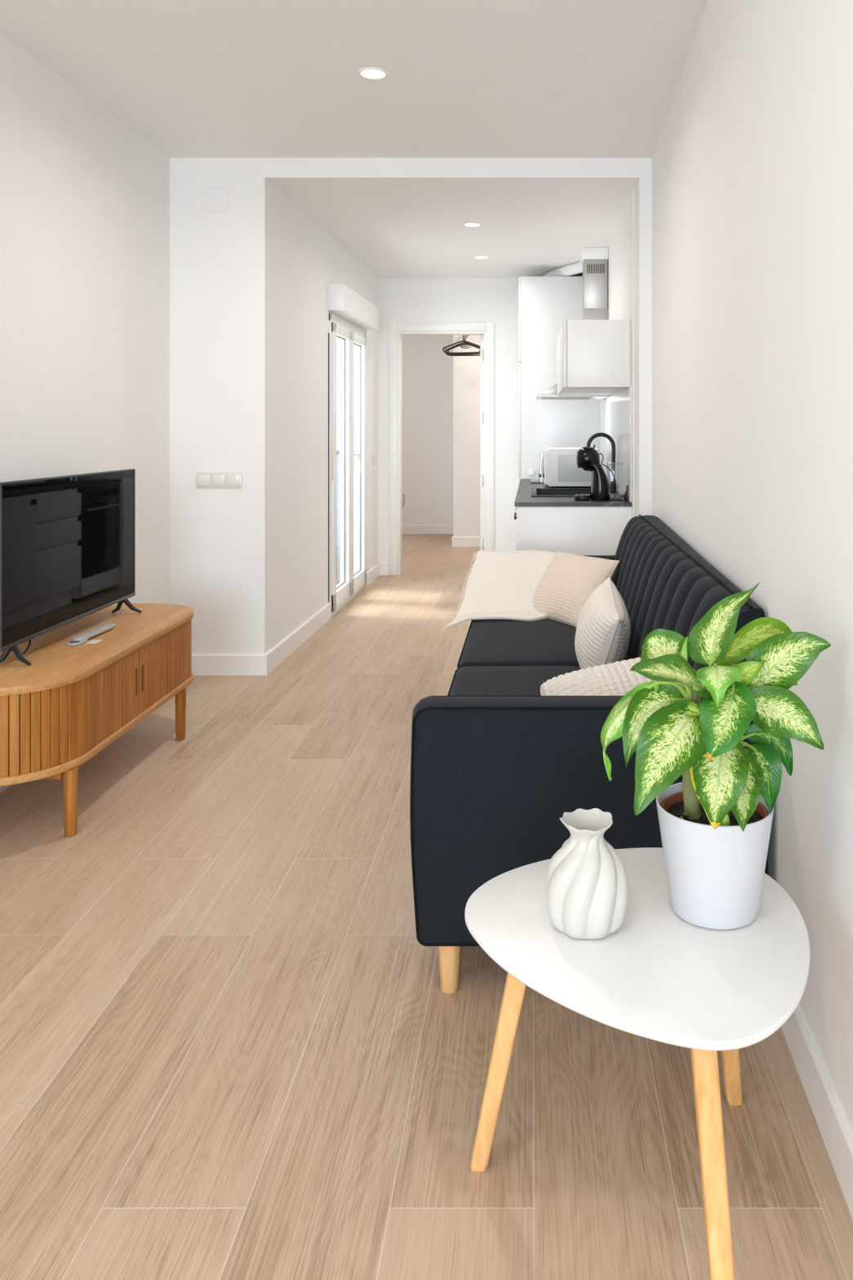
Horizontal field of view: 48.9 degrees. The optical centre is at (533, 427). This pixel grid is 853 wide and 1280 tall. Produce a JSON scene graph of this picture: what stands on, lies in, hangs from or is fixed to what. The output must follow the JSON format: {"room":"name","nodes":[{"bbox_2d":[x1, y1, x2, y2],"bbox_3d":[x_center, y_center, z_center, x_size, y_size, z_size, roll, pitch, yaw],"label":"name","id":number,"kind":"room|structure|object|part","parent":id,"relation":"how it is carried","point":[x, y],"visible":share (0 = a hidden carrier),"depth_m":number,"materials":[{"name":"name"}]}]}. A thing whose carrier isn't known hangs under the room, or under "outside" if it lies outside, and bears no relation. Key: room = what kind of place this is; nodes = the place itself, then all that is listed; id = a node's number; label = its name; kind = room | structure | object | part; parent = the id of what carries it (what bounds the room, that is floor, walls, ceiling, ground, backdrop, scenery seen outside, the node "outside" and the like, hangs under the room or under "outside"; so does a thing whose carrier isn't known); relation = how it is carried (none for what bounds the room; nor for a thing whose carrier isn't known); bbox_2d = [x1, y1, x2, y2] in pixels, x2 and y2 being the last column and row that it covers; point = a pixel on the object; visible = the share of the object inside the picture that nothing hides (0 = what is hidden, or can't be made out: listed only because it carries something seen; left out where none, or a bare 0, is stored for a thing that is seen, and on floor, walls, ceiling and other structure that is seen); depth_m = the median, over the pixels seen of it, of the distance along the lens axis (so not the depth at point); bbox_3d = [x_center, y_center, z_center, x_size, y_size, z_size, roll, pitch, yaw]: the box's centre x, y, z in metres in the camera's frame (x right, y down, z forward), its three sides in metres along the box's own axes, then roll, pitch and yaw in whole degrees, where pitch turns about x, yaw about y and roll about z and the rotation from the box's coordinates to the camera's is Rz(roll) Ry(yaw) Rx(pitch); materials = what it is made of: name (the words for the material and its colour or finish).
{"room":"living room","nodes":[
{"label":"living room","id":0,"kind":"room"},
{"bbox_2d":[0,32,169,605],"bbox_3d":[-1.967,-0.055,-0.315,0.266,2.604,9.970,0,0,0],"label":"wall","id":1,"kind":"structure","parent":0,"point":[85,197],"depth_m":3.78,"materials":[{"name":"white paint"}]},
{"bbox_2d":[0,785,10,792],"bbox_3d":[-1.827,1.195,-0.165,0.014,0.104,9.670,0,0,0],"label":"baseboard","id":2,"kind":"structure","parent":1,"relation":"attached to","point":[2,788],"depth_m":3.18,"materials":[{"name":"white paint"}]},
{"bbox_2d":[169,177,285,653],"bbox_3d":[-1.725,-0.005,4.860,0.750,2.505,0.380,0,0,0],"label":"wall pillar","id":3,"kind":"structure","parent":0,"point":[228,269],"depth_m":4.67,"materials":[{"name":"white paint"}]},
{"bbox_2d":[195,472,241,488],"bbox_3d":[-1.581,0.267,4.662,0.225,0.074,0.016,0,0,0],"label":"light switch","id":4,"kind":"object","parent":3,"relation":"attached to","point":[203,480],"visible":1,"depth_m":4.65,"materials":[{"name":"white plastic"}]},
{"bbox_2d":[191,653,264,675],"bbox_3d":[-1.595,1.195,4.663,0.479,0.104,0.014,0,0,0],"label":"baseboard","id":5,"kind":"structure","parent":3,"relation":"attached to","point":[201,664],"depth_m":4.66,"materials":[{"name":"white paint"}]},
{"bbox_2d":[169,157,652,177],"bbox_3d":[-0.500,-1.407,4.672,3.400,0.299,0.004,0,0,0],"label":"lintel","id":6,"kind":"object","parent":3,"relation":"on","point":[266,167],"visible":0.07,"depth_m":4.67,"materials":[{"name":"white paint"}]},
{"bbox_2d":[285,196,377,636],"bbox_3d":[-1.453,-0.005,6.430,0.245,2.505,2.764,0,0,1],"label":"wall","id":7,"kind":"structure","parent":0,"point":[314,260],"depth_m":5.63,"materials":[{"name":"white paint"}]},
{"bbox_2d":[263,563,379,675],"bbox_3d":[-1.327,1.195,6.233,0.014,0.104,3.154,0,0,1],"label":"baseboard","id":8,"kind":"structure","parent":7,"relation":"attached to","point":[283,649],"depth_m":5.28,"materials":[{"name":"white paint"}]},
{"bbox_2d":[336,449,339,584],"bbox_3d":[-1.468,0.665,6.643,0.040,0.993,1.182,0,0,1],"label":"balcony railing","id":9,"kind":"object","parent":7,"relation":"attached to","point":[337,451],"visible":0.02,"depth_m":6.88,"materials":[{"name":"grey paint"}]},
{"bbox_2d":[328,312,366,617],"bbox_3d":[-1.318,0.251,6.631,0.136,1.993,1.214,0,0,0],"label":"glass door","id":10,"kind":"structure","parent":7,"relation":"in","point":[351,584],"depth_m":6.56,"materials":[{"name":"white plastic"}]},
{"bbox_3d":[-1.343,0.262,6.364,0.067,1.906,0.553,0,0,1],"label":"sash","id":11,"kind":"part","parent":10,"relation":"part of","materials":[{"name":"white plastic"}]},
{"bbox_3d":[-1.278,0.237,6.715,0.057,0.161,0.090,0,0,0],"label":"handle","id":12,"kind":"part","parent":10,"relation":"part of","materials":[{"name":"white plastic"}]},
{"bbox_3d":[-1.336,0.262,6.920,0.067,1.906,0.552,0,0,1],"label":"sash","id":13,"kind":"part","parent":10,"relation":"part of","materials":[{"name":"white plastic"}]},
{"bbox_2d":[328,284,378,479],"bbox_3d":[-1.276,-0.292,6.641,0.105,1.278,1.243,0,0,1],"label":"roller shutter","id":14,"kind":"object","parent":7,"relation":"attached to","point":[344,302],"visible":1,"depth_m":6.27,"materials":[{"name":"white plastic"}]},
{"bbox_3d":[-1.306,-0.208,6.104,0.019,1.110,0.139,0,0,7],"label":"pull cord","id":15,"kind":"part","parent":14,"relation":"part of","materials":[{"name":"beige plastic"}]},
{"bbox_2d":[372,454,374,465],"bbox_3d":[-1.309,0.267,7.570,0.014,0.080,0.080,0,0,0],"label":"light switch","id":16,"kind":"object","parent":7,"relation":"attached to","point":[373,455],"visible":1,"depth_m":7.55,"materials":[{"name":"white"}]},
{"bbox_2d":[0,0,707,157],"bbox_3d":[-0.500,-1.457,-0.315,3.400,0.200,9.970,0,0,0],"label":"ceiling","id":17,"kind":"structure","parent":0,"point":[192,78],"depth_m":3.51,"materials":[{"name":"white paint"}]},
{"bbox_2d":[357,66,388,79],"bbox_3d":[-0.615,-1.353,3.550,0.116,0.007,0.116,0,0,0],"label":"recessed light","id":18,"kind":"object","parent":17,"relation":"in","point":[370,73],"visible":1,"depth_m":3.54,"materials":[{"name":"white paint"}]},
{"bbox_2d":[360,69,385,78],"bbox_3d":[-0.615,-1.352,3.550,0.092,0.005,0.092,0,0,31],"label":"diffuser","id":19,"kind":"object","parent":18,"relation":"attached to","point":[366,73],"depth_m":3.54,"materials":[{"name":"white plastic"}]},
{"bbox_2d":[0,533,852,1279],"bbox_3d":[-0.800,1.297,2.950,4.800,0.100,16.500,0,0,0],"label":"floor","id":20,"kind":"structure","parent":0,"point":[232,1047],"depth_m":1.82,"materials":[{"name":"brown wood"}]},
{"bbox_2d":[0,603,193,836],"bbox_3d":[-1.602,1.002,3.330,0.426,0.490,1.310,0,0,0],"label":"tv cabinet","id":21,"kind":"object","parent":20,"relation":"on","point":[58,711],"visible":0.98,"depth_m":3.02,"materials":[{"name":"brown wood"}]},
{"bbox_3d":[-1.504,0.900,2.934,0.290,0.236,0.678,0,0,38],"label":"tambour door","id":22,"kind":"part","parent":21,"relation":"part of","materials":[{"name":"brown wood"}]},
{"bbox_3d":[-1.417,1.145,2.835,0.042,0.204,0.042,0,0,0],"label":"leg","id":23,"kind":"part","parent":21,"relation":"part of","materials":[{"name":"brown wood"}]},
{"bbox_2d":[0,469,142,666],"bbox_3d":[-1.659,0.465,3.350,0.132,0.583,0.964,0,0,0],"label":"television","id":24,"kind":"object","parent":21,"relation":"on","point":[67,543],"visible":1,"depth_m":3.24,"materials":[{"name":"black plastic"}]},
{"bbox_2d":[66,622,115,645],"bbox_3d":[-1.595,0.747,3.347,0.047,0.020,0.285,0,0,3],"label":"remote control","id":25,"kind":"object","parent":21,"relation":"on","point":[83,637],"visible":1,"depth_m":3.30,"materials":[{"name":"grey plastic"}]},
{"bbox_2d":[84,640,102,643],"bbox_3d":[-1.551,0.756,3.268,0.042,0.001,0.056,0,0,0],"label":"card","id":26,"kind":"object","parent":21,"relation":"on","point":[90,641],"visible":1,"depth_m":3.27,"materials":[{"name":"beige paper"}]},
{"bbox_3d":[-1.492,0.900,3.683,0.304,0.236,0.752,0,0,-34],"label":"tambour door","id":27,"kind":"part","parent":21,"relation":"part of","materials":[{"name":"brown wood"}]},
{"bbox_3d":[-1.410,1.145,3.700,0.042,0.204,0.042,0,0,0],"label":"leg","id":28,"kind":"part","parent":21,"relation":"part of","materials":[{"name":"brown wood"}]},
{"bbox_2d":[516,506,631,555],"bbox_3d":[0.216,0.835,4.959,0.616,0.824,0.018,0,0,0],"label":"end panel","id":29,"kind":"object","parent":20,"relation":"on","point":[574,530],"visible":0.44,"depth_m":4.95,"materials":[{"name":"white paint"}]},
{"bbox_2d":[409,514,768,993],"bbox_3d":[0.155,0.825,3.199,0.855,0.843,2.379,0,0,0],"label":"sofa","id":30,"kind":"object","parent":20,"relation":"on","point":[497,762],"visible":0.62,"depth_m":2.01,"materials":[{"name":"grey fabric"}]},
{"bbox_3d":[-0.187,1.183,2.058,0.052,0.128,0.052,0,0,0],"label":"leg","id":31,"kind":"part","parent":30,"relation":"part of","materials":[{"name":"brown wood"}]},
{"bbox_2d":[440,550,555,630],"bbox_3d":[-0.132,0.716,4.155,0.525,0.276,0.510,0,0,0],"label":"pillow","id":32,"kind":"object","parent":30,"relation":"on","point":[500,585],"visible":0.87,"depth_m":4.14,"materials":[{"name":"beige fabric"}]},
{"bbox_2d":[448,666,581,695],"bbox_3d":[0.064,0.904,2.667,0.672,0.175,1.135,0,0,0],"label":"seat cushion","id":33,"kind":"object","parent":30,"relation":"on","point":[467,680],"depth_m":3.02,"materials":[{"name":"grey fabric"}]},
{"bbox_2d":[457,617,625,669],"bbox_3d":[0.064,0.904,3.769,0.672,0.175,1.056,0,0,0],"label":"seat cushion","id":34,"kind":"object","parent":30,"relation":"on","point":[547,642],"depth_m":3.51,"materials":[{"name":"grey fabric"}]},
{"bbox_2d":[532,551,619,626],"bbox_3d":[0.163,0.707,4.055,0.285,0.271,0.615,0,0,-33],"label":"cushion","id":35,"kind":"object","parent":30,"relation":"on","point":[562,590],"visible":0.76,"depth_m":3.97,"materials":[{"name":"beige fabric"}]},
{"bbox_3d":[0.117,0.863,2.053,0.780,0.523,0.082,0,0,0],"label":"armrest","id":36,"kind":"part","parent":30,"relation":"part of","materials":[{"name":"grey fabric"}]},
{"bbox_3d":[0.117,0.863,4.344,0.780,0.523,0.082,0,0,0],"label":"armrest","id":37,"kind":"part","parent":30,"relation":"part of","materials":[{"name":"grey fabric"}]},
{"bbox_2d":[540,657,657,695],"bbox_3d":[0.240,0.729,2.335,0.418,0.262,0.290,0,0,-8],"label":"cushion","id":38,"kind":"object","parent":30,"relation":"on","point":[616,678],"visible":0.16,"depth_m":2.35,"materials":[{"name":"beige fabric"}]},
{"bbox_2d":[574,576,631,669],"bbox_3d":[0.233,0.709,3.170,0.186,0.341,0.436,0,0,0],"label":"cushion","id":39,"kind":"object","parent":30,"relation":"on","point":[602,633],"visible":0.9,"depth_m":3.04,"materials":[{"name":"beige fabric"}]},
{"bbox_3d":[0.452,0.677,3.777,0.260,0.539,1.075,0,0,0],"label":"backrest","id":40,"kind":"part","parent":30,"relation":"part of","materials":[{"name":"grey fabric"}]},
{"bbox_3d":[0.439,0.677,2.667,0.232,0.539,1.139,0,0,0],"label":"backrest","id":41,"kind":"part","parent":30,"relation":"part of","materials":[{"name":"grey fabric"}]},
{"bbox_2d":[464,847,810,1279],"bbox_3d":[0.161,1.017,1.448,0.547,0.460,0.582,0,0,0],"label":"side table","id":42,"kind":"object","parent":20,"relation":"on","point":[662,976],"visible":0.87,"depth_m":1.36,"materials":[{"name":"white lacquered wood"},{"name":"light wood"}]},
{"bbox_3d":[-0.049,1.026,1.527,0.148,0.443,0.041,0,0,44],"label":"leg","id":43,"kind":"part","parent":42,"relation":"part of","materials":[{"name":"brown wood"}]},
{"bbox_2d":[546,808,627,939],"bbox_3d":[0.085,0.703,1.469,0.132,0.169,0.133,0,0,0],"label":"vase","id":44,"kind":"object","parent":42,"relation":"on","point":[587,882],"visible":1,"depth_m":1.43,"materials":[{"name":"white ceramic"}]},
{"bbox_3d":[0.238,1.026,1.218,0.037,0.443,0.128,0,0,-13],"label":"leg","id":45,"kind":"part","parent":42,"relation":"part of","materials":[{"name":"brown wood"}]},
{"bbox_2d":[600,582,831,929],"bbox_3d":[0.291,0.529,1.511,0.367,0.516,0.247,0,0,0],"label":"potted plant","id":46,"kind":"object","parent":42,"relation":"on","point":[715,824],"visible":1,"depth_m":1.47,"materials":[{"name":"green plant"}]},
{"bbox_3d":[0.262,0.525,1.524,0.038,0.238,0.034,0,0,0],"label":"stem","id":47,"kind":"part","parent":46,"relation":"part of","materials":[{"name":"green plant"}]},
{"bbox_3d":[0.294,0.691,1.516,0.169,0.132,0.169,0,0,0],"label":"nursery pot","id":48,"kind":"part","parent":46,"relation":"part of","materials":[{"name":"brown plastic"}]},
{"bbox_3d":[0.295,0.700,1.516,0.189,0.174,0.189,0,0,0],"label":"pot","id":49,"kind":"part","parent":46,"relation":"part of","materials":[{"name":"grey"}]},
{"bbox_3d":[0.338,1.026,1.636,0.039,0.443,0.201,0,0,20],"label":"leg","id":50,"kind":"part","parent":42,"relation":"part of","materials":[{"name":"brown wood"}]},
{"bbox_3d":[0.208,0.836,5.474,0.626,0.823,1.009,0,0,0],"label":"cabinet","id":51,"kind":"object","parent":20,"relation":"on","visible":0},
{"bbox_2d":[514,479,631,506],"bbox_3d":[0.210,0.412,6.064,0.624,0.022,2.241,0,0,0],"label":"countertop","id":52,"kind":"structure","parent":51,"relation":"on","point":[523,497],"depth_m":5.05,"materials":[{"name":"stone"}]},
{"bbox_2d":[530,478,543,483],"bbox_3d":[0.219,0.398,6.860,0.482,0.006,0.520,0,0,0],"label":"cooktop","id":53,"kind":"object","parent":52,"relation":"in","point":[532,480],"visible":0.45,"depth_m":6.77,"materials":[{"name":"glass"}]},
{"bbox_2d":[538,453,544,480],"bbox_3d":[0.093,0.294,6.800,0.112,0.200,0.095,0,0,0],"label":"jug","id":54,"kind":"object","parent":53,"relation":"on","point":[540,455],"visible":0.3,"depth_m":6.77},
{"bbox_2d":[531,488,591,497],"bbox_3d":[0.211,0.495,5.654,0.451,0.204,0.641,0,0,0],"label":"sink","id":55,"kind":"object","parent":52,"relation":"in","point":[535,492],"visible":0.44,"depth_m":5.95,"materials":[{"name":"black metal"}]},
{"bbox_2d":[536,489,591,495],"bbox_3d":[0.211,0.499,5.654,0.423,0.196,0.613,0,0,0],"label":"basin","id":56,"kind":"object","parent":55,"relation":"in","point":[539,492],"depth_m":5.95,"materials":[{"name":"black metal"}]},
{"bbox_2d":[541,447,599,488],"bbox_3d":[0.239,0.272,6.311,0.383,0.258,0.459,0,0,0],"label":"microwave","id":57,"kind":"object","parent":52,"relation":"on","point":[561,469],"visible":0.81,"depth_m":6.08,"materials":[{"name":"white paint"}]},
{"bbox_3d":[0.065,0.266,6.114,0.035,0.226,0.011,0,0,-4],"label":"handle","id":58,"kind":"part","parent":57,"relation":"part of","materials":[{"name":"white plastic"}]},
{"bbox_3d":[0.083,0.265,6.255,0.018,0.228,0.329,0,0,0],"label":"door","id":59,"kind":"part","parent":57,"relation":"part of","materials":[{"name":"white"}]},
{"bbox_3d":[0.284,0.268,6.084,0.252,0.179,0.006,0,0,0],"label":"panel","id":60,"kind":"part","parent":57,"relation":"part of","materials":[{"name":"grey"}]},
{"bbox_2d":[573,444,623,501],"bbox_3d":[0.356,0.248,5.096,0.272,0.304,0.131,0,0,0],"label":"coffee machine","id":61,"kind":"object","parent":52,"relation":"on","point":[588,458],"visible":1,"depth_m":5.05,"materials":[{"name":"black plastic"}]},
{"bbox_2d":[573,493,591,500],"bbox_3d":[0.268,0.385,5.100,0.096,0.030,0.096,0,0,0],"label":"drip tray","id":62,"kind":"object","parent":61,"relation":"on","point":[577,496],"depth_m":5.06,"materials":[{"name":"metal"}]},
{"bbox_3d":[0.447,0.295,5.100,0.086,0.188,0.100,0,0,0],"label":"water tank","id":63,"kind":"part","parent":61,"relation":"part of","materials":[{"name":"clear plastic"}]},
{"bbox_3d":[0.449,0.395,5.100,0.067,0.011,0.100,0,0,0],"label":"tank","id":64,"kind":"part","parent":61,"relation":"part of","materials":[{"name":"plastic"}]},
{"bbox_2d":[586,432,617,493],"bbox_3d":[0.425,0.217,5.701,0.189,0.368,0.102,0,0,25],"label":"faucet","id":65,"kind":"object","parent":52,"relation":"on","point":[612,486],"visible":0.91,"depth_m":5.69,"materials":[{"name":"black metal"}]},
{"bbox_2d":[617,484,628,501],"bbox_3d":[0.494,0.358,5.029,0.076,0.086,0.042,0,0,-43],"label":"plug","id":66,"kind":"object","parent":52,"relation":"on","point":[625,496],"visible":0.99,"depth_m":5.04,"materials":[{"name":"black plastic"}]},
{"bbox_2d":[402,334,453,524],"bbox_3d":[-0.800,-0.005,10.970,4.400,2.505,0.260,0,0,0],"label":"wall","id":67,"kind":"structure","parent":0,"point":[427,370],"depth_m":10.84,"materials":[{"name":"white paint"}]},
{"bbox_2d":[402,524,479,546],"bbox_3d":[-0.695,1.195,10.168,3.989,0.104,1.042,0,0,29],"label":"baseboard","id":68,"kind":"structure","parent":67,"relation":"attached to","point":[456,541],"depth_m":10.83,"materials":[{"name":"white paint"}]},
{"bbox_2d":[377,277,518,562],"bbox_3d":[-0.575,-0.005,7.870,2.350,2.505,0.120,0,0,0],"label":"wall","id":69,"kind":"structure","parent":0,"point":[400,300],"depth_m":7.81,"materials":[{"name":"white paint"}]},
{"bbox_2d":[377,562,389,575],"bbox_3d":[-0.720,1.195,7.803,1.200,0.104,0.014,0,0,0],"label":"baseboard","id":70,"kind":"structure","parent":69,"relation":"attached to","point":[384,566],"depth_m":7.80,"materials":[{"name":"white paint"}]},
{"bbox_2d":[389,322,493,575],"bbox_3d":[-0.775,0.183,8.208,0.884,2.128,0.824,0,0,0],"label":"door frame","id":71,"kind":"structure","parent":69,"relation":"in","point":[397,330],"depth_m":7.80,"materials":[{"name":"white paint"}]},
{"bbox_2d":[266,177,639,277],"bbox_3d":[-0.275,-1.407,6.302,2.950,0.299,3.256,0,0,0],"label":"ceiling","id":72,"kind":"structure","parent":0,"point":[394,227],"depth_m":5.56,"materials":[{"name":"white paint"}]},
{"bbox_2d":[462,222,481,226],"bbox_3d":[-0.381,-1.254,5.744,0.116,0.007,0.116,0,0,0],"label":"recessed light","id":73,"kind":"object","parent":72,"relation":"in","point":[468,224],"visible":1,"depth_m":5.73,"materials":[{"name":"white paint"}]},
{"bbox_2d":[465,223,479,226],"bbox_3d":[-0.381,-1.253,5.744,0.092,0.005,0.092,0,0,-31],"label":"diffuser","id":74,"kind":"object","parent":73,"relation":"attached to","point":[466,224],"depth_m":5.73,"materials":[{"name":"white plastic"}]},
{"bbox_2d":[473,255,488,258],"bbox_3d":[-0.386,-1.254,6.845,0.116,0.007,0.116,0,0,0],"label":"recessed light","id":75,"kind":"object","parent":72,"relation":"in","point":[476,256],"visible":1,"depth_m":6.83,"materials":[{"name":"white paint"}]},
{"bbox_2d":[475,256,487,258],"bbox_3d":[-0.386,-1.253,6.845,0.092,0.005,0.092,0,0,-31],"label":"diffuser","id":76,"kind":"object","parent":75,"relation":"attached to","point":[477,257],"depth_m":6.84,"materials":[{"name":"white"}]},
{"bbox_2d":[453,334,484,536],"bbox_3d":[0.280,-0.005,10.258,2.240,2.505,1.165,0,0,0],"label":"wall","id":77,"kind":"structure","parent":0,"point":[466,369],"depth_m":9.67,"materials":[{"name":"white paint"}]},
{"bbox_2d":[517,276,600,485],"bbox_3d":[0.198,0.038,7.492,0.652,2.417,0.607,0,0,0],"label":"wall","id":78,"kind":"structure","parent":0,"point":[544,303],"depth_m":7.19,"materials":[{"name":"white paint"}]},
{"bbox_3d":[-0.108,-0.836,7.492,0.020,0.658,0.603,0,0,0],"label":"door","id":79,"kind":"part","parent":78,"relation":"part of","materials":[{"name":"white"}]},
{"bbox_3d":[-0.108,-0.060,7.492,0.020,0.886,0.603,0,0,0],"label":"door","id":80,"kind":"part","parent":78,"relation":"part of","materials":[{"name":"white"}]},
{"bbox_2d":[528,469,534,475],"bbox_3d":[-0.017,0.350,7.183,0.048,0.048,0.009,0,0,0],"label":"wall socket","id":81,"kind":"object","parent":78,"relation":"attached to","point":[531,472],"visible":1,"depth_m":7.18,"materials":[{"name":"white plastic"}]},
{"bbox_2d":[542,262,582,276],"bbox_3d":[0.278,-1.215,7.178,0.123,0.082,0.967,0,0,-24],"label":"vent duct","id":82,"kind":"object","parent":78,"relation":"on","point":[573,268],"visible":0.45,"depth_m":7.15,"materials":[{"name":"white plastic"}]},
{"bbox_2d":[600,189,634,517],"bbox_3d":[0.693,-0.005,6.415,0.335,2.505,3.030,0,0,0],"label":"wall","id":83,"kind":"structure","parent":0,"point":[620,262],"depth_m":5.20,"materials":[{"name":"white paint"}]},
{"bbox_2d":[536,248,610,399],"bbox_3d":[0.271,-0.730,6.592,0.505,1.055,0.600,0,0,0],"label":"range hood","id":84,"kind":"object","parent":83,"relation":"attached to","point":[593,261],"visible":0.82,"depth_m":6.50,"materials":[{"name":"white paint"}]},
{"bbox_2d":[557,333,617,395],"bbox_3d":[0.342,-0.400,5.970,0.364,0.367,0.632,0,0,0],"label":"upper cabinet","id":85,"kind":"object","parent":83,"relation":"attached to","point":[559,393],"visible":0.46,"depth_m":5.92,"materials":[{"name":"white paint"}]},
{"bbox_3d":[0.170,-0.400,5.970,0.020,0.367,0.630,0,0,0],"label":"door","id":86,"kind":"part","parent":85,"relation":"part of","materials":[{"name":"white"}]},
{"bbox_2d":[560,320,630,391],"bbox_3d":[0.342,-0.400,5.336,0.364,0.367,0.632,0,0,0],"label":"upper cabinet","id":87,"kind":"object","parent":83,"relation":"attached to","point":[595,354],"visible":0.95,"depth_m":5.02,"materials":[{"name":"white paint"}]},
{"bbox_3d":[0.170,-0.400,5.336,0.020,0.367,0.630,0,0,0],"label":"door","id":88,"kind":"part","parent":87,"relation":"part of","materials":[{"name":"white"}]},
{"bbox_2d":[600,386,631,502],"bbox_3d":[0.520,0.091,6.069,0.008,0.618,2.234,0,0,0],"label":"backsplash","id":89,"kind":"structure","parent":83,"relation":"attached to","point":[615,411],"depth_m":5.60,"materials":[{"name":"white"}]},
{"bbox_2d":[634,177,652,516],"bbox_3d":[0.696,-0.005,4.785,0.328,2.505,0.230,0,0,0],"label":"wall","id":90,"kind":"structure","parent":0,"point":[643,188],"depth_m":4.67,"materials":[{"name":"white paint"}]},
{"bbox_2d":[652,0,852,1131],"bbox_3d":[0.597,-0.055,-0.315,0.250,2.604,9.980,0,0,1],"label":"wall","id":91,"kind":"structure","parent":0,"point":[753,157],"depth_m":2.02,"materials":[{"name":"white paint"}]},
{"bbox_2d":[781,1004,852,1218],"bbox_3d":[0.468,1.195,-0.165,0.014,0.104,9.673,0,0,1],"label":"baseboard","id":92,"kind":"structure","parent":91,"relation":"attached to","point":[836,1131],"depth_m":1.63,"materials":[{"name":"white paint"}]},
{"bbox_3d":[-0.690,-0.988,9.262,0.060,0.060,0.825,0,0,0],"label":"rail","id":93,"kind":"object","parent":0,"visible":0},
{"bbox_2d":[442,334,479,353],"bbox_3d":[-0.690,-0.866,9.080,0.425,0.290,0.014,0,0,12],"label":"hanger","id":94,"kind":"object","parent":93,"relation":"hanging from","point":[463,340],"visible":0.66,"depth_m":9.08,"materials":[{"name":"black plastic"}]},
{"bbox_2d":[444,334,479,355],"bbox_3d":[-0.690,-0.864,9.360,0.425,0.290,0.014,0,0,6],"label":"hanger","id":95,"kind":"object","parent":93,"relation":"hanging from","point":[468,335],"visible":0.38,"depth_m":9.36,"materials":[{"name":"black plastic"}]},
{"bbox_2d":[446,334,479,355],"bbox_3d":[-0.690,-0.865,9.220,0.425,0.290,0.014,0,0,24],"label":"hanger","id":96,"kind":"object","parent":93,"relation":"hanging from","point":[465,335],"visible":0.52,"depth_m":9.22,"materials":[{"name":"black plastic"}]}
]}

